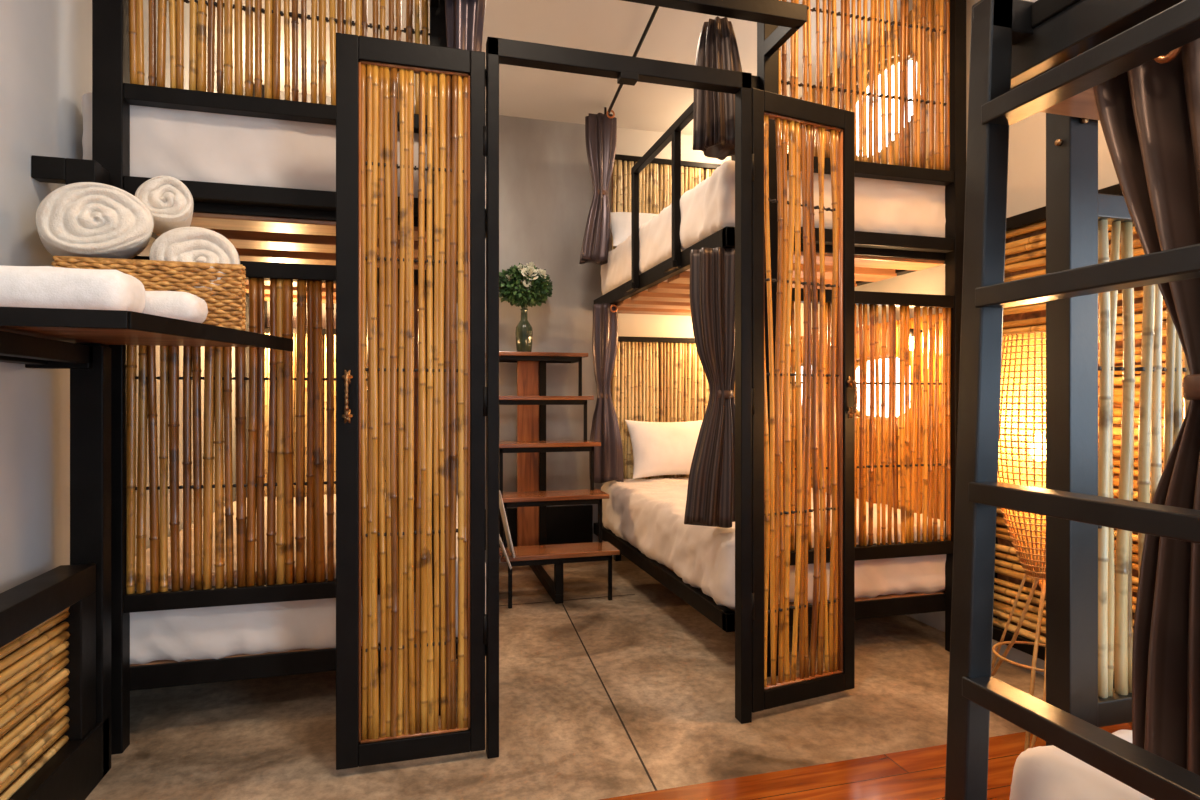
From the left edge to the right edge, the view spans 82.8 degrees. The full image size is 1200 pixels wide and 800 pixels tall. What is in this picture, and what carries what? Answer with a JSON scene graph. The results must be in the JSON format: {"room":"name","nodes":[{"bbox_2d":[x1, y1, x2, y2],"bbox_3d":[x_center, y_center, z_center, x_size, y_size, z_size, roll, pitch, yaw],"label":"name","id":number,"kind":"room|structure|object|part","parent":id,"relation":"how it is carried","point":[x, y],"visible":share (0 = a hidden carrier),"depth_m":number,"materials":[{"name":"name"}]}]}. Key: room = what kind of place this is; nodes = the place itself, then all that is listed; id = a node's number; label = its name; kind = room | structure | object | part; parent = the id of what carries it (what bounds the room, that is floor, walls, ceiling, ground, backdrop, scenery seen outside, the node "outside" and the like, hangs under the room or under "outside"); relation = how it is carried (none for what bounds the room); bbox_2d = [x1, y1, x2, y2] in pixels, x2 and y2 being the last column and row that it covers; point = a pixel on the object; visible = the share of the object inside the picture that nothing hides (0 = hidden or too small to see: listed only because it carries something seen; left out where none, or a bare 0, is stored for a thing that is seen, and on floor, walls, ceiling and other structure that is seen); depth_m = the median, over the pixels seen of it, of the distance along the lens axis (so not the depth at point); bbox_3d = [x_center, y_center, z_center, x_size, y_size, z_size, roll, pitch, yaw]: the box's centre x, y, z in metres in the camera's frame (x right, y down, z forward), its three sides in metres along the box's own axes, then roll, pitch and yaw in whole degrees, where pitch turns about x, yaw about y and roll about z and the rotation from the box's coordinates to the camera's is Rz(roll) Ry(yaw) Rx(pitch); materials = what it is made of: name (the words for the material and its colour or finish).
{"room":"dormitory","nodes":[
{"label":"dormitory","id":0,"kind":"room"},
{"bbox_2d":[0,0,234,592],"bbox_3d":[-1.333,-0.410,0.674,0.100,3.020,7.200,0,0,-15],"label":"wall","id":1,"kind":"structure","parent":0,"point":[46,45],"depth_m":1.99,"materials":[{"name":"paint"}]},
{"bbox_2d":[235,87,730,562],"bbox_3d":[-0.563,-0.410,4.660,3.680,3.020,0.112,0,0,-15],"label":"wall","id":2,"kind":"structure","parent":0,"point":[546,185],"depth_m":4.69,"materials":[{"name":"grey paint"}]},
{"bbox_2d":[189,0,916,135],"bbox_3d":[0.394,-1.970,1.143,3.680,0.100,7.400,0,0,-15],"label":"ceiling","id":3,"kind":"structure","parent":0,"point":[605,26],"depth_m":3.65,"materials":[{"name":"paint"}]},
{"bbox_2d":[604,6,658,113],"bbox_3d":[0.190,-1.868,3.601,0.024,0.104,1.958,0,0,-10],"label":"curtain rod","id":4,"kind":"object","parent":3,"relation":"attached to","point":[656,8],"visible":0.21,"depth_m":3.50,"materials":[{"name":"black paint"}]},
{"bbox_2d":[579,110,616,264],"bbox_3d":[-0.009,-1.366,4.392,0.242,0.975,0.169,0,0,-15],"label":"curtain","id":5,"kind":"object","parent":4,"relation":"hanging from","point":[600,128],"visible":1,"depth_m":4.35,"materials":[{"name":"fabric"}]},
{"bbox_2d":[85,556,1131,799],"bbox_3d":[0.394,1.148,1.143,3.680,0.104,7.400,0,0,-15],"label":"floor","id":6,"kind":"structure","parent":0,"point":[667,670],"depth_m":2.29,"materials":[{"name":"concrete"}]},
{"bbox_2d":[0,155,292,799],"bbox_3d":[-1.128,0.200,1.408,0.678,1.800,1.510,0,0,-15],"label":"shelf","id":7,"kind":"object","parent":6,"relation":"on","point":[55,625],"visible":0.98,"depth_m":1.84,"materials":[{"name":"brown wood"}]},
{"bbox_3d":[-1.317,0.785,1.316,0.100,0.630,1.430,0,0,-15],"label":"panel frame","id":8,"kind":"part","parent":7,"relation":"part of","materials":[{"name":"black paint"}]},
{"bbox_3d":[-1.554,-0.600,1.984,0.158,0.200,0.045,0,0,-15],"label":"wall arm","id":9,"kind":"part","parent":7,"relation":"part of","materials":[{"name":"black paint"}]},
{"bbox_2d":[0,265,144,312],"bbox_3d":[-1.289,-0.246,1.551,0.413,0.110,0.157,0,0,-15],"label":"folded towel","id":10,"kind":"object","parent":7,"relation":"on","point":[20,286],"visible":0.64,"depth_m":1.51,"materials":[{"name":"white fabric"}]},
{"bbox_3d":[-1.492,0.472,1.993,0.083,1.256,0.060,0,0,-15],"label":"leg","id":11,"kind":"part","parent":7,"relation":"part of","materials":[{"name":"black paint"}]},
{"bbox_3d":[-1.530,0.200,2.049,0.067,1.800,0.063,0,0,-15],"label":"leg","id":12,"kind":"part","parent":7,"relation":"part of","materials":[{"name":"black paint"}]},
{"bbox_2d":[51,256,245,330],"bbox_3d":[-1.249,-0.288,1.956,0.466,0.185,0.239,0,0,-15],"label":"wicker basket","id":13,"kind":"object","parent":7,"relation":"on","point":[226,309],"visible":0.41,"depth_m":1.87,"materials":[{"name":"brown wicker"}]},
{"bbox_2d":[36,182,153,258],"bbox_3d":[-1.421,-0.489,1.914,0.350,0.197,0.236,0,0,-15],"label":"rolled towel","id":14,"kind":"object","parent":13,"relation":"in","point":[80,219],"visible":0.97,"depth_m":1.82,"materials":[{"name":"white fabric"}]},
{"bbox_2d":[135,176,193,234],"bbox_3d":[-1.283,-0.569,2.003,0.144,0.134,0.252,0,0,-33],"label":"rolled towel","id":15,"kind":"object","parent":14,"relation":"on","point":[170,202],"visible":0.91,"depth_m":1.92,"materials":[{"name":"white fabric"}]},
{"bbox_2d":[150,227,239,298],"bbox_3d":[-1.178,-0.379,1.980,0.221,0.210,0.276,0,0,-30],"label":"rolled towel","id":16,"kind":"object","parent":13,"relation":"in","point":[182,244],"visible":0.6,"depth_m":1.88,"materials":[{"name":"white fabric"}]},
{"bbox_2d":[142,291,207,322],"bbox_3d":[-1.255,-0.236,1.726,0.448,0.088,0.135,0,0,-15],"label":"folded towel","id":17,"kind":"object","parent":7,"relation":"on","point":[186,306],"visible":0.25,"depth_m":1.71,"materials":[{"name":"white fabric"}]},
{"bbox_2d":[92,0,485,754],"bbox_3d":[-1.258,-0.407,3.293,1.220,3.015,2.155,0,0,-15],"label":"bunk bed","id":18,"kind":"object","parent":6,"relation":"on","point":[284,239],"visible":0.47,"depth_m":2.22,"materials":[{"name":"black paint"}]},
{"bbox_3d":[-1.532,-0.407,2.133,0.082,3.015,0.060,0,0,-15],"label":"post","id":19,"kind":"part","parent":18,"relation":"part of","materials":[{"name":"black metal"}]},
{"bbox_3d":[-1.045,-0.070,2.265,0.928,0.009,0.016,0,0,-15],"label":"binding rod","id":20,"kind":"part","parent":18,"relation":"part of","materials":[{"name":"black metal"}]},
{"bbox_3d":[-2.082,-0.407,4.154,0.082,3.015,0.060,0,0,-15],"label":"post","id":21,"kind":"part","parent":18,"relation":"part of","materials":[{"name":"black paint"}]},
{"bbox_3d":[-1.045,0.280,2.265,0.928,0.009,0.016,0,0,-15],"label":"binding rod","id":22,"kind":"part","parent":18,"relation":"part of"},
{"bbox_3d":[-1.045,0.637,2.265,0.928,0.055,0.050,0,0,-15],"label":"cross rail","id":23,"kind":"part","parent":18,"relation":"part of","materials":[{"name":"black metal"}]},
{"bbox_3d":[-1.045,-0.672,2.265,0.928,0.055,0.050,0,0,-15],"label":"cross rail","id":24,"kind":"part","parent":18,"relation":"part of","materials":[{"name":"black metal"}]},
{"bbox_3d":[-1.045,-0.965,2.265,0.928,0.050,0.050,0,0,-15],"label":"cross rail","id":25,"kind":"part","parent":18,"relation":"part of","materials":[{"name":"black metal"}]},
{"bbox_3d":[-1.045,-0.426,2.265,0.928,0.052,0.050,0,0,-15],"label":"cross rail","id":26,"kind":"part","parent":18,"relation":"part of","materials":[{"name":"black metal"}]},
{"bbox_2d":[82,92,485,208],"bbox_3d":[-1.279,-0.836,3.236,1.303,0.313,1.955,0,0,-15],"label":"mattress","id":27,"kind":"object","parent":18,"relation":"on","point":[187,145],"visible":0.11,"depth_m":2.25,"materials":[{"name":"white fabric"}]},
{"bbox_3d":[-1.045,-1.285,2.265,0.928,0.009,0.016,0,0,-15],"label":"binding rod","id":28,"kind":"part","parent":18,"relation":"part of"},
{"bbox_2d":[130,493,485,663],"bbox_3d":[-1.282,0.717,3.235,1.309,0.319,1.962,0,0,-15],"label":"mattress","id":29,"kind":"object","parent":18,"relation":"on","point":[217,632],"visible":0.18,"depth_m":2.27,"materials":[{"name":"white fabric"}]},
{"bbox_3d":[-1.266,0.892,3.322,1.220,0.075,2.095,0,0,-15],"label":"platform frame","id":30,"kind":"part","parent":18,"relation":"part of","materials":[{"name":"black paint"}]},
{"bbox_3d":[-1.266,-0.655,3.322,1.220,0.080,2.095,0,0,-15],"label":"platform frame","id":31,"kind":"part","parent":18,"relation":"part of","materials":[{"name":"black paint"}]},
{"bbox_3d":[-1.500,0.100,4.214,1.078,1.016,0.035,0,0,-15],"label":"headboard","id":32,"kind":"part","parent":18,"relation":"part of","materials":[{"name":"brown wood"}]},
{"bbox_3d":[-0.568,-0.407,2.395,0.062,3.015,0.060,0,0,-15],"label":"post","id":33,"kind":"part","parent":18,"relation":"part of","materials":[{"name":"black metal"}]},
{"bbox_2d":[430,0,806,55],"bbox_3d":[0.069,-1.395,2.405,1.335,0.060,0.265,0,0,-15],"label":"rail","id":34,"kind":"object","parent":18,"relation":"attached to","point":[789,17],"visible":1,"depth_m":2.41,"materials":[{"name":"black metal"}]},
{"bbox_2d":[445,0,485,81],"bbox_3d":[-0.453,-1.294,2.292,0.120,0.812,0.116,0,0,20],"label":"curtain","id":35,"kind":"object","parent":34,"relation":"hanging from","point":[464,18],"visible":0.26,"depth_m":2.26,"materials":[{"name":"grey fabric"}]},
{"bbox_2d":[692,16,741,159],"bbox_3d":[0.450,-1.159,2.537,0.225,0.482,0.139,0,0,-15],"label":"curtain","id":36,"kind":"object","parent":34,"relation":"hanging from","point":[713,112],"visible":0.7,"depth_m":2.49,"materials":[{"name":"grey fabric"}]},
{"bbox_2d":[485,351,619,608],"bbox_3d":[-0.332,0.398,4.117,0.650,1.405,0.980,0,0,-15],"label":"stand","id":37,"kind":"object","parent":6,"relation":"on","point":[531,498],"visible":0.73,"depth_m":4.17,"materials":[{"name":"brown wood"}]},
{"bbox_3d":[-0.578,0.415,3.973,0.020,0.260,0.020,0,0,-15],"label":"leg","id":38,"kind":"part","parent":37,"relation":"part of","materials":[{"name":"black paint"}]},
{"bbox_3d":[-0.529,0.700,3.794,0.020,0.250,0.020,0,0,-15],"label":"leg","id":39,"kind":"part","parent":37,"relation":"part of","materials":[{"name":"black paint"}]},
{"bbox_2d":[499,535,511,568],"bbox_3d":[-0.513,0.750,3.539,0.083,0.221,0.200,0,0,-15],"label":"magazine","id":40,"kind":"object","parent":37,"relation":"on","point":[500,540],"visible":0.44,"depth_m":3.45,"materials":[{"name":"paper"}]},
{"bbox_2d":[499,490,514,557],"bbox_3d":[-0.505,0.645,3.614,0.084,0.351,0.200,0,0,-15],"label":"magazine","id":41,"kind":"object","parent":37,"relation":"on","point":[501,505],"visible":0.76,"depth_m":3.55,"materials":[{"name":"paper"}]},
{"bbox_3d":[-0.476,0.978,3.596,0.020,0.245,0.020,0,0,-15],"label":"leg","id":42,"kind":"part","parent":37,"relation":"part of","materials":[{"name":"black paint"}]},
{"bbox_2d":[515,309,532,351],"bbox_3d":[-0.494,-0.449,4.426,0.113,0.285,0.113,0,0,-15],"label":"vase","id":43,"kind":"object","parent":37,"relation":"on","point":[524,332],"visible":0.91,"depth_m":4.39,"materials":[{"name":"green glass"}]},
{"bbox_2d":[499,262,552,308],"bbox_3d":[-0.497,-0.726,4.429,0.397,0.330,0.342,0,0,-15],"label":"flower bouquet","id":44,"kind":"object","parent":43,"relation":"in","point":[527,275],"visible":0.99,"depth_m":4.35,"materials":[{"name":"green plant"}]},
{"bbox_3d":[-0.425,-0.265,4.457,0.570,0.030,0.255,0,0,-15],"label":"tread frame","id":45,"kind":"part","parent":37,"relation":"part of","materials":[{"name":"black paint"}]},
{"bbox_3d":[-0.386,0.420,4.553,0.045,1.360,0.050,0,0,-15],"label":"spine post","id":46,"kind":"part","parent":37,"relation":"part of","materials":[{"name":"black paint"}]},
{"bbox_3d":[-0.384,0.015,4.308,0.570,0.030,0.225,0,0,-15],"label":"tread frame","id":47,"kind":"part","parent":37,"relation":"part of","materials":[{"name":"black paint"}]},
{"bbox_3d":[-0.340,0.295,4.144,0.570,0.030,0.225,0,0,-15],"label":"tread frame","id":48,"kind":"part","parent":37,"relation":"part of","materials":[{"name":"black paint"}]},
{"bbox_3d":[-0.291,0.585,3.965,0.570,0.030,0.225,0,0,-15],"label":"tread frame","id":49,"kind":"part","parent":37,"relation":"part of","materials":[{"name":"black paint"}]},
{"bbox_3d":[-0.237,0.865,3.767,0.570,0.030,0.225,0,0,-15],"label":"tread frame","id":50,"kind":"part","parent":37,"relation":"part of","materials":[{"name":"black paint"}]},
{"bbox_3d":[-0.129,-0.150,4.416,0.020,0.250,0.020,0,0,-15],"label":"leg","id":51,"kind":"part","parent":37,"relation":"part of","materials":[{"name":"black paint"}]},
{"bbox_3d":[-0.092,0.130,4.281,0.020,0.250,0.020,0,0,-15],"label":"leg","id":52,"kind":"part","parent":37,"relation":"part of","materials":[{"name":"black paint"}]},
{"bbox_3d":[-0.047,0.415,4.117,0.020,0.260,0.020,0,0,-15],"label":"leg","id":53,"kind":"part","parent":37,"relation":"part of","materials":[{"name":"black paint"}]},
{"bbox_3d":[0.001,0.700,3.938,0.020,0.250,0.020,0,0,-15],"label":"leg","id":54,"kind":"part","parent":37,"relation":"part of","materials":[{"name":"black paint"}]},
{"bbox_3d":[0.055,0.978,3.741,0.020,0.245,0.020,0,0,-15],"label":"leg","id":55,"kind":"part","parent":37,"relation":"part of","materials":[{"name":"black paint"}]},
{"bbox_2d":[562,603,656,790],"bbox_3d":[-0.057,1.099,2.964,0.006,0.002,2.154,0,0,-12],"label":"trim","id":56,"kind":"structure","parent":6,"relation":"on","point":[653,784],"depth_m":2.42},
{"bbox_2d":[485,37,751,758],"bbox_3d":[0.100,-0.007,2.382,1.268,2.215,0.354,0,0,-15],"label":"door frame","id":57,"kind":"structure","parent":6,"relation":"on","point":[628,70],"depth_m":2.21,"materials":[{"name":"black paint"}]},
{"bbox_2d":[336,33,486,769],"bbox_3d":[-0.556,0.004,2.033,0.438,2.143,0.076,0,0,-15],"label":"door","id":58,"kind":"structure","parent":57,"relation":"attached to","point":[367,68],"depth_m":2.04,"materials":[{"name":"black paint"}]},
{"bbox_3d":[-0.731,-0.010,1.964,0.031,0.156,0.036,0,0,-15],"label":"handle","id":59,"kind":"part","parent":58,"relation":"part of","materials":[{"name":"gold metal"}]},
{"bbox_3d":[-0.557,0.740,2.053,0.315,0.009,0.016,0,0,-15],"label":"binding rod","id":60,"kind":"part","parent":58,"relation":"part of","materials":[{"name":"black metal"}]},
{"bbox_3d":[-0.557,0.400,2.053,0.315,0.009,0.016,0,0,-15],"label":"binding rod","id":61,"kind":"part","parent":58,"relation":"part of","materials":[{"name":"black metal"}]},
{"bbox_3d":[-0.557,-0.090,2.053,0.315,0.009,0.016,0,0,-15],"label":"binding rod","id":62,"kind":"part","parent":58,"relation":"part of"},
{"bbox_3d":[-0.557,-0.420,2.053,0.315,0.009,0.016,0,0,-15],"label":"binding rod","id":63,"kind":"part","parent":58,"relation":"part of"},
{"bbox_3d":[-0.557,-0.700,2.053,0.315,0.009,0.016,0,0,-15],"label":"binding rod","id":64,"kind":"part","parent":58,"relation":"part of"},
{"bbox_2d":[752,88,857,712],"bbox_3d":[0.729,0.001,2.423,0.476,2.138,0.076,0,0,-25],"label":"door","id":65,"kind":"structure","parent":57,"relation":"attached to","point":[768,525],"depth_m":2.44,"materials":[{"name":"black paint"}]},
{"bbox_3d":[0.724,0.400,2.442,0.360,0.009,0.016,0,0,-25],"label":"binding rod","id":66,"kind":"part","parent":65,"relation":"part of","materials":[{"name":"black metal"}]},
{"bbox_3d":[0.724,-0.420,2.442,0.360,0.009,0.016,0,0,-25],"label":"binding rod","id":67,"kind":"part","parent":65,"relation":"part of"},
{"bbox_3d":[0.724,-0.700,2.442,0.360,0.009,0.016,0,0,-25],"label":"binding rod","id":68,"kind":"part","parent":65,"relation":"part of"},
{"bbox_3d":[0.724,-0.090,2.442,0.360,0.009,0.016,0,0,-25],"label":"binding rod","id":69,"kind":"part","parent":65,"relation":"part of","materials":[{"name":"black metal"}]},
{"bbox_3d":[0.724,0.740,2.442,0.360,0.009,0.016,0,0,-25],"label":"binding rod","id":70,"kind":"part","parent":65,"relation":"part of","materials":[{"name":"black metal"}]},
{"bbox_3d":[0.927,-0.010,2.495,0.031,0.156,0.038,0,0,-15],"label":"handle","id":71,"kind":"part","parent":65,"relation":"part of","materials":[{"name":"gold metal"}]},
{"bbox_2d":[594,0,965,676],"bbox_3d":[0.775,-0.407,3.846,1.209,3.015,2.155,0,0,-15],"label":"bunk bed","id":72,"kind":"object","parent":6,"relation":"on","point":[906,462],"visible":0.59,"depth_m":2.92,"materials":[{"name":"black paint"}]},
{"bbox_2d":[589,303,623,482],"bbox_3d":[0.036,-0.040,4.384,0.196,1.144,0.177,0,0,23],"label":"curtain","id":73,"kind":"object","parent":72,"relation":"hanging from","point":[608,457],"visible":0.97,"depth_m":4.33,"materials":[{"name":"fabric"}]},
{"bbox_3d":[0.121,1.015,4.660,0.040,0.170,0.040,0,0,-15],"label":"leg","id":74,"kind":"part","parent":72,"relation":"part of","materials":[{"name":"black paint"}]},
{"bbox_3d":[0.181,-0.938,3.816,0.047,0.645,0.130,0,0,-15],"label":"guard post","id":75,"kind":"part","parent":72,"relation":"part of","materials":[{"name":"black metal"}]},
{"bbox_3d":[0.536,0.100,4.768,0.945,1.016,0.037,0,0,-15],"label":"headboard","id":76,"kind":"part","parent":72,"relation":"part of","materials":[{"name":"brown wood"}]},
{"bbox_3d":[0.338,-1.275,3.263,0.035,0.040,1.120,0,0,-15],"label":"guard rail","id":77,"kind":"part","parent":72,"relation":"part of","materials":[{"name":"black metal"}]},
{"bbox_3d":[0.537,-1.200,4.768,0.948,0.896,0.036,0,0,-15],"label":"headboard","id":78,"kind":"part","parent":72,"relation":"part of","materials":[{"name":"brown wood"}]},
{"bbox_3d":[0.343,-0.938,3.223,0.047,0.645,0.130,0,0,-15],"label":"guard post","id":79,"kind":"part","parent":72,"relation":"part of","materials":[{"name":"black metal"}]},
{"bbox_2d":[684,247,734,527],"bbox_3d":[0.473,-0.050,2.803,0.272,1.124,0.182,0,0,-15],"label":"curtain","id":80,"kind":"object","parent":72,"relation":"hanging from","point":[710,501],"visible":0.8,"depth_m":2.75,"materials":[{"name":"fabric"}]},
{"bbox_3d":[0.674,-0.407,2.733,0.065,3.015,0.060,0,0,-15],"label":"post","id":81,"kind":"part","parent":72,"relation":"part of","materials":[{"name":"black metal"}]},
{"bbox_3d":[0.765,-0.655,3.874,1.110,0.080,2.095,0,0,-15],"label":"platform frame","id":82,"kind":"part","parent":72,"relation":"part of","materials":[{"name":"black paint"}]},
{"bbox_3d":[0.765,0.892,3.874,1.110,0.075,2.095,0,0,-15],"label":"platform frame","id":83,"kind":"part","parent":72,"relation":"part of","materials":[{"name":"black paint"}]},
{"bbox_2d":[601,477,945,608],"bbox_3d":[0.798,0.689,3.797,1.161,0.372,1.969,0,0,-15],"label":"mattress","id":84,"kind":"object","parent":72,"relation":"on","point":[648,514],"visible":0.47,"depth_m":3.02,"materials":[{"name":"white fabric"}]},
{"bbox_2d":[625,420,702,478],"bbox_3d":[0.490,0.325,4.599,0.620,0.384,0.219,0,0,-15],"label":"pillow","id":85,"kind":"object","parent":84,"relation":"on","point":[659,448],"visible":0.75,"depth_m":4.52,"materials":[{"name":"white fabric"}]},
{"bbox_2d":[601,160,945,297],"bbox_3d":[0.794,-0.832,3.799,1.152,0.305,1.956,0,0,-15],"label":"mattress","id":86,"kind":"object","parent":72,"relation":"on","point":[881,206],"visible":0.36,"depth_m":2.95,"materials":[{"name":"white fabric"}]},
{"bbox_2d":[610,212,657,246],"bbox_3d":[0.319,-1.125,4.542,0.560,0.282,0.265,0,0,-15],"label":"pillow","id":87,"kind":"object","parent":86,"relation":"on","point":[620,222],"visible":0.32,"depth_m":4.46,"materials":[{"name":"white fabric"}]},
{"bbox_3d":[1.115,-1.285,2.853,0.850,0.009,0.016,0,0,-15],"label":"binding rod","id":88,"kind":"part","parent":72,"relation":"part of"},
{"bbox_3d":[1.115,-0.070,2.853,0.850,0.009,0.016,0,0,-15],"label":"binding rod","id":89,"kind":"part","parent":72,"relation":"part of","materials":[{"name":"black metal"}]},
{"bbox_3d":[1.115,-0.965,2.853,0.850,0.050,0.050,0,0,-15],"label":"cross rail","id":90,"kind":"part","parent":72,"relation":"part of","materials":[{"name":"black metal"}]},
{"bbox_3d":[1.115,0.280,2.853,0.850,0.009,0.016,0,0,-15],"label":"binding rod","id":91,"kind":"part","parent":72,"relation":"part of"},
{"bbox_3d":[1.115,0.637,2.853,0.850,0.055,0.050,0,0,-15],"label":"cross rail","id":92,"kind":"part","parent":72,"relation":"part of","materials":[{"name":"black metal"}]},
{"bbox_3d":[1.115,-0.426,2.853,0.850,0.052,0.050,0,0,-15],"label":"cross rail","id":93,"kind":"part","parent":72,"relation":"part of","materials":[{"name":"black metal"}]},
{"bbox_3d":[1.115,-0.672,2.853,0.850,0.055,0.050,0,0,-15],"label":"cross rail","id":94,"kind":"part","parent":72,"relation":"part of","materials":[{"name":"black metal"}]},
{"bbox_3d":[1.115,-1.600,2.853,0.850,0.009,0.016,0,0,-15],"label":"binding rod","id":95,"kind":"part","parent":72,"relation":"part of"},
{"bbox_2d":[909,328,922,349],"bbox_3d":[1.465,-0.280,3.155,0.096,0.100,0.051,0,0,-15],"label":"wall lamp","id":96,"kind":"object","parent":72,"relation":"attached to","point":[911,337],"visible":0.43,"depth_m":3.13,"materials":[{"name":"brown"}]},
{"bbox_3d":[1.444,-0.263,3.149,0.052,0.065,0.051,0,0,-15],"label":"bulb","id":97,"kind":"part","parent":96,"relation":"part of","materials":[{"name":"white glass"}]},
{"bbox_3d":[1.554,-0.407,2.972,0.060,3.015,0.060,0,0,-15],"label":"post","id":98,"kind":"part","parent":72,"relation":"part of","materials":[{"name":"black metal"}]},
{"bbox_2d":[991,331,1131,750],"bbox_3d":[1.366,0.439,2.160,0.453,1.304,0.528,0,0,-36],"label":"floor lamp","id":99,"kind":"object","parent":6,"relation":"on","point":[1037,447],"visible":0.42,"depth_m":2.17,"materials":[{"name":"wicker"}]},
{"bbox_3d":[1.422,0.180,2.200,0.284,0.785,0.284,0,0,-15],"label":"lamp shade","id":100,"kind":"part","parent":99,"relation":"part of","materials":[{"name":"wicker"}]},
{"bbox_3d":[1.347,0.814,2.085,0.044,0.554,0.336,0,0,40],"label":"leg","id":101,"kind":"part","parent":99,"relation":"part of","materials":[{"name":"wicker"}]},
{"bbox_3d":[1.422,0.155,2.200,0.054,0.090,0.054,0,0,-15],"label":"bulb","id":102,"kind":"part","parent":99,"relation":"part of","materials":[{"name":"white glass"}]},
{"bbox_3d":[1.554,0.814,2.160,0.336,0.554,0.044,0,0,24],"label":"leg","id":103,"kind":"part","parent":99,"relation":"part of","materials":[{"name":"wood"}]},
{"bbox_2d":[945,0,1199,799],"bbox_3d":[0.900,0.178,1.058,0.428,1.838,0.530,0,0,-15],"label":"frame","id":104,"kind":"object","parent":6,"relation":"on","point":[996,25],"visible":0.93,"depth_m":1.22,"materials":[{"name":"black metal"}]},
{"bbox_2d":[1011,0,1189,745],"bbox_3d":[1.623,-0.407,0.597,1.255,3.015,2.100,0,0,-15],"label":"bunk bed","id":105,"kind":"object","parent":6,"relation":"on","point":[1089,634],"visible":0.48,"depth_m":1.48,"materials":[{"name":"black metal"}]},
{"bbox_3d":[1.035,-0.708,0.432,0.035,0.045,1.990,0,0,-15],"label":"rail","id":106,"kind":"part","parent":105,"relation":"part of","materials":[{"name":"black metal"}]},
{"bbox_3d":[1.037,-0.407,1.494,0.079,3.015,0.060,0,0,-15],"label":"post","id":107,"kind":"part","parent":105,"relation":"part of","materials":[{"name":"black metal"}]},
{"bbox_2d":[1009,730,1152,799],"bbox_3d":[1.594,0.755,0.564,1.195,0.222,1.936,0,0,-15],"label":"mattress","id":108,"kind":"object","parent":105,"relation":"on","point":[1040,772],"visible":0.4,"depth_m":1.23,"materials":[{"name":"white fabric"}]},
{"bbox_3d":[1.633,-0.655,0.569,1.250,0.080,2.040,0,0,-15],"label":"platform frame","id":109,"kind":"part","parent":105,"relation":"part of","materials":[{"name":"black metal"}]},
{"bbox_3d":[1.489,0.688,1.617,0.858,0.055,0.050,0,0,-15],"label":"cross rail","id":110,"kind":"part","parent":105,"relation":"part of","materials":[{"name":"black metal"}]},
{"bbox_3d":[1.489,-0.426,1.617,0.858,0.052,0.050,0,0,-15],"label":"cross rail","id":111,"kind":"part","parent":105,"relation":"part of","materials":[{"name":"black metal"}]},
{"bbox_2d":[1065,38,1199,775],"bbox_3d":[0.970,-0.025,1.003,0.120,1.301,0.576,0,0,-15],"label":"curtain","id":112,"kind":"object","parent":105,"relation":"hanging from","point":[1149,113],"visible":0.73,"depth_m":1.11,"materials":[{"name":"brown fabric"}]},
{"bbox_3d":[1.489,-0.070,1.617,0.858,0.009,0.016,0,0,-15],"label":"binding rod","id":113,"kind":"part","parent":105,"relation":"part of","materials":[{"name":"black metal"}]},
{"bbox_2d":[790,0,1118,675],"bbox_3d":[2.121,-0.410,1.613,0.100,3.020,7.200,0,0,-15],"label":"wall","id":114,"kind":"structure","parent":0,"point":[1026,184],"depth_m":2.85,"materials":[{"name":"beige paint"}]},
{"bbox_2d":[790,363,802,408],"bbox_3d":[1.323,-0.065,4.298,0.030,0.360,0.450,0,0,-15],"label":"window","id":115,"kind":"structure","parent":114,"relation":"in","point":[802,363],"depth_m":4.46,"materials":[{"name":"white glass"}]},
{"bbox_3d":[1.326,-0.065,4.299,0.001,0.310,0.400,0,0,-15],"label":"pane","id":116,"kind":"part","parent":115,"relation":"part of","materials":[{"name":"glass"}]},
{"bbox_2d":[856,356,909,418],"bbox_3d":[1.510,-0.065,3.613,0.030,0.360,0.590,0,0,-15],"label":"window","id":117,"kind":"structure","parent":114,"relation":"in","point":[868,358],"depth_m":3.62,"materials":[{"name":"white glass"}]},
{"bbox_2d":[850,56,920,158],"bbox_3d":[1.512,-1.530,3.603,0.030,0.490,0.710,0,0,-15],"label":"window","id":118,"kind":"structure","parent":114,"relation":"in","point":[910,95],"depth_m":3.60,"materials":[{"name":"white bright glowing glass"}]},
{"bbox_2d":[992,184,1183,688],"bbox_3d":[1.873,0.130,2.188,0.063,1.760,1.560,0,0,-15],"label":"panel","id":119,"kind":"object","parent":114,"relation":"attached to","point":[1025,244],"depth_m":2.72,"materials":[{"name":"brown wood"}]},
{"bbox_3d":[1.869,0.130,2.187,0.055,1.760,1.560,0,0,-15],"label":"cladding frame","id":120,"kind":"part","parent":119,"relation":"part of","materials":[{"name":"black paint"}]}
]}

